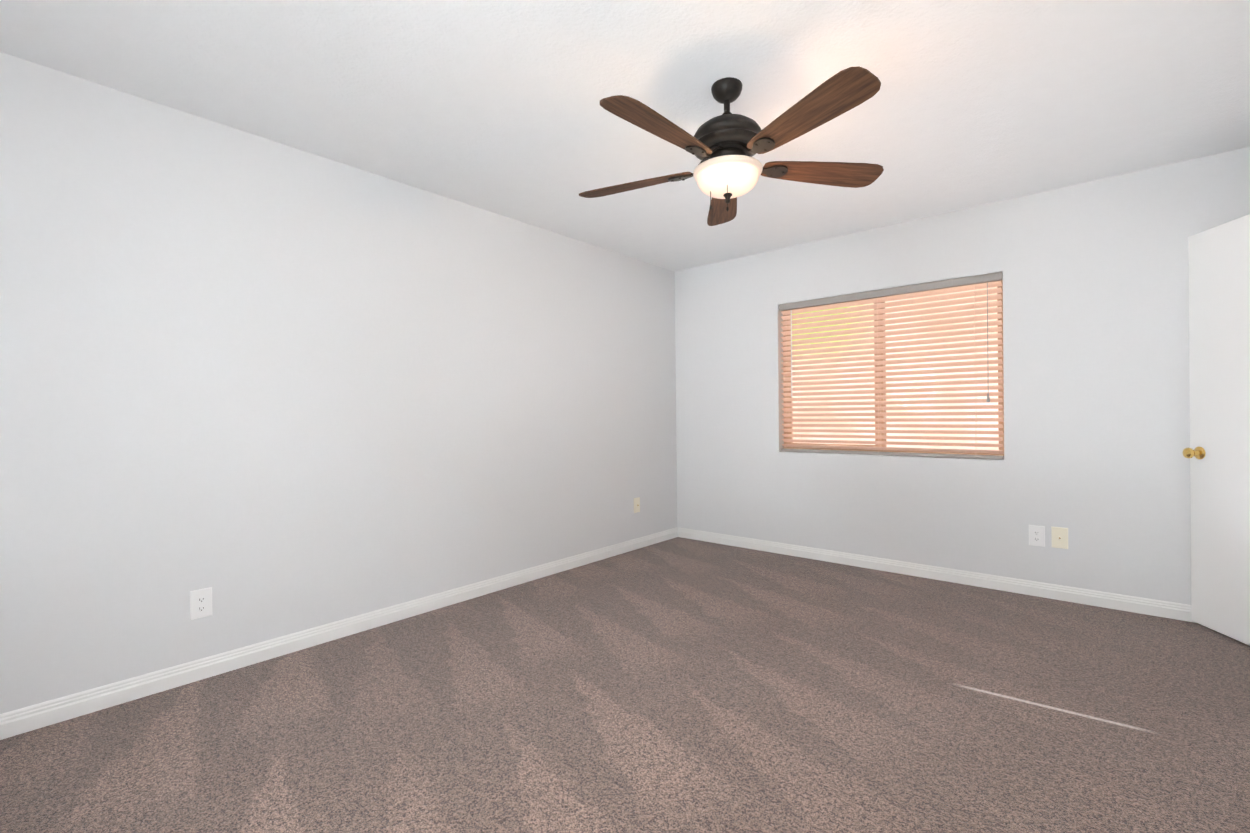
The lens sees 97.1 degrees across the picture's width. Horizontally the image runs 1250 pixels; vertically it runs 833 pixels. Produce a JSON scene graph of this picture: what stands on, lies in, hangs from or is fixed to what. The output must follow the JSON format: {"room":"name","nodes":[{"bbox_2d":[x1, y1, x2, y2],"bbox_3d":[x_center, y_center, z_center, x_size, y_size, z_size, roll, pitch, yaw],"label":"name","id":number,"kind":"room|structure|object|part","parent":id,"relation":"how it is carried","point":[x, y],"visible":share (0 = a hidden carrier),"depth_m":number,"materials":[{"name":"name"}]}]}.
{"room":"empty bedroom","nodes":[
{"label":"empty bedroom","id":0,"kind":"room"},
{"bbox_2d":[0,52,676,713],"bbox_3d":[-1.067,-0.094,3.414,0.150,2.440,4.840,0,0,41],"label":"wall","id":1,"kind":"structure","parent":0,"point":[264,388],"depth_m":2.59,"materials":[{"name":"white paint"}]},
{"bbox_2d":[190,587,211,619],"bbox_3d":[-1.836,0.811,2.390,0.009,0.124,0.078,0,0,41],"label":"electrical outlet","id":2,"kind":"object","parent":1,"relation":"attached to","point":[200,603],"visible":1,"depth_m":2.39,"materials":[{"name":"white plastic"}]},
{"bbox_2d":[0,527,679,739],"bbox_3d":[-0.992,1.082,3.362,0.015,0.086,4.540,0,0,41],"label":"baseboard","id":3,"kind":"structure","parent":1,"relation":"attached to","point":[34,717],"depth_m":2.57,"materials":[{"name":"white wood"}]},
{"bbox_2d":[634,497,639,512],"bbox_3d":[0.105,0.746,4.638,0.017,0.124,0.078,0,0,41],"label":"jack","id":4,"kind":"object","parent":1,"relation":"attached to","point":[636,505],"visible":1,"depth_m":4.63,"materials":[{"name":"beige plastic"}]},
{"bbox_2d":[0,537,1249,832],"bbox_3d":[0.433,1.163,2.136,4.075,0.100,4.840,0,0,41],"label":"floor","id":5,"kind":"structure","parent":0,"point":[680,685],"depth_m":2.01,"materials":[{"name":"carpet"}]},
{"bbox_2d":[0,0,1249,271],"bbox_3d":[0.406,-1.387,2.130,4.075,0.120,4.840,0,0,41],"label":"ceiling","id":6,"kind":"structure","parent":0,"point":[494,106],"depth_m":2.22,"materials":[{"name":"white paint"}]},
{"bbox_2d":[579,66,883,225],"bbox_3d":[0.376,-1.062,2.190,1.292,0.529,1.255,0,0,41],"label":"ceiling fan","id":7,"kind":"object","parent":6,"relation":"hanging from","point":[725,147],"visible":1,"depth_m":2.11,"materials":[{"name":"brown wood"}]},
{"bbox_3d":[0.042,-1.004,2.396,0.521,0.006,0.150,-1,13,26],"label":"blade","id":8,"kind":"part","parent":7,"relation":"part of","materials":[{"name":"brown wood"}]},
{"bbox_3d":[0.128,-1.004,1.921,0.150,0.006,0.521,17,12,42],"label":"blade","id":9,"kind":"part","parent":7,"relation":"part of","materials":[{"name":"brown wood"}]},
{"bbox_3d":[0.467,-1.009,2.625,0.150,0.006,0.521,-14,-2,8],"label":"blade","id":10,"kind":"part","parent":7,"relation":"part of","materials":[{"name":"brown wood"}]},
{"bbox_3d":[0.413,-0.942,2.218,0.274,0.098,0.274,0,0,41],"label":"lamp shade","id":11,"kind":"part","parent":7,"relation":"part of","materials":[{"name":"beige glass"}]},
{"bbox_3d":[0.607,-1.008,1.857,0.150,0.006,0.521,14,-7,-28],"label":"blade","id":12,"kind":"part","parent":7,"relation":"part of","materials":[{"name":"brown wood"}]},
{"bbox_3d":[0.816,-1.012,2.291,0.521,0.006,0.150,-1,-13,-10],"label":"blade","id":13,"kind":"part","parent":7,"relation":"part of","materials":[{"name":"brown wood"}]},
{"bbox_2d":[675,147,1249,604],"bbox_3d":[2.007,-0.127,3.861,3.925,2.440,0.150,0,0,41],"label":"wall","id":14,"kind":"structure","parent":0,"point":[1095,363],"depth_m":3.39,"materials":[{"name":"white paint"}]},
{"bbox_2d":[783,280,1003,455],"bbox_3d":[1.873,-0.314,4.026,1.500,1.185,0.062,0,0,41],"label":"window","id":15,"kind":"structure","parent":14,"relation":"in","point":[884,428],"depth_m":4.00,"materials":[{"name":"beige"}]},
{"bbox_2d":[779,272,1003,458],"bbox_3d":[1.824,-0.315,3.969,1.492,1.180,0.076,0,0,41],"label":"window blinds","id":16,"kind":"object","parent":15,"relation":"attached to","point":[925,287],"visible":0.88,"depth_m":3.89,"materials":[{"name":"beige plastic"}]},
{"bbox_2d":[680,528,1195,622],"bbox_3d":[1.920,1.051,3.840,3.745,0.086,0.015,0,0,41],"label":"baseboard","id":17,"kind":"structure","parent":14,"relation":"attached to","point":[1172,610],"depth_m":3.57,"materials":[{"name":"white wood"}]},
{"bbox_2d":[1029,525,1044,546],"bbox_3d":[2.496,0.724,3.344,0.078,0.124,0.009,0,0,41],"label":"duplex electrical outlet","id":18,"kind":"object","parent":14,"relation":"attached to","point":[1036,535],"visible":1,"depth_m":3.34,"materials":[{"name":"white plastic"}]},
{"bbox_2d":[1051,526,1067,548],"bbox_3d":[2.577,0.720,3.269,0.078,0.124,0.017,0,0,41],"label":"outlet","id":19,"kind":"object","parent":14,"relation":"attached to","point":[1059,537],"visible":1,"depth_m":3.27,"materials":[{"name":"beige plastic"}]},
{"bbox_2d":[1183,214,1249,645],"bbox_3d":[2.914,0.067,2.525,0.473,2.015,0.670,0,0,41],"label":"door","id":20,"kind":"structure","parent":14,"relation":"in","point":[1217,452],"depth_m":2.72,"materials":[{"name":"white paint"}]},
{"label":"outside","id":21,"kind":"structure","parent":0,"visible":0},
{"bbox_2d":[792,287,998,449],"bbox_3d":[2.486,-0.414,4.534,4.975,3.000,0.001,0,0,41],"label":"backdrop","id":22,"kind":"structure","parent":21,"point":[921,434],"depth_m":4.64,"materials":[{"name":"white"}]}
]}

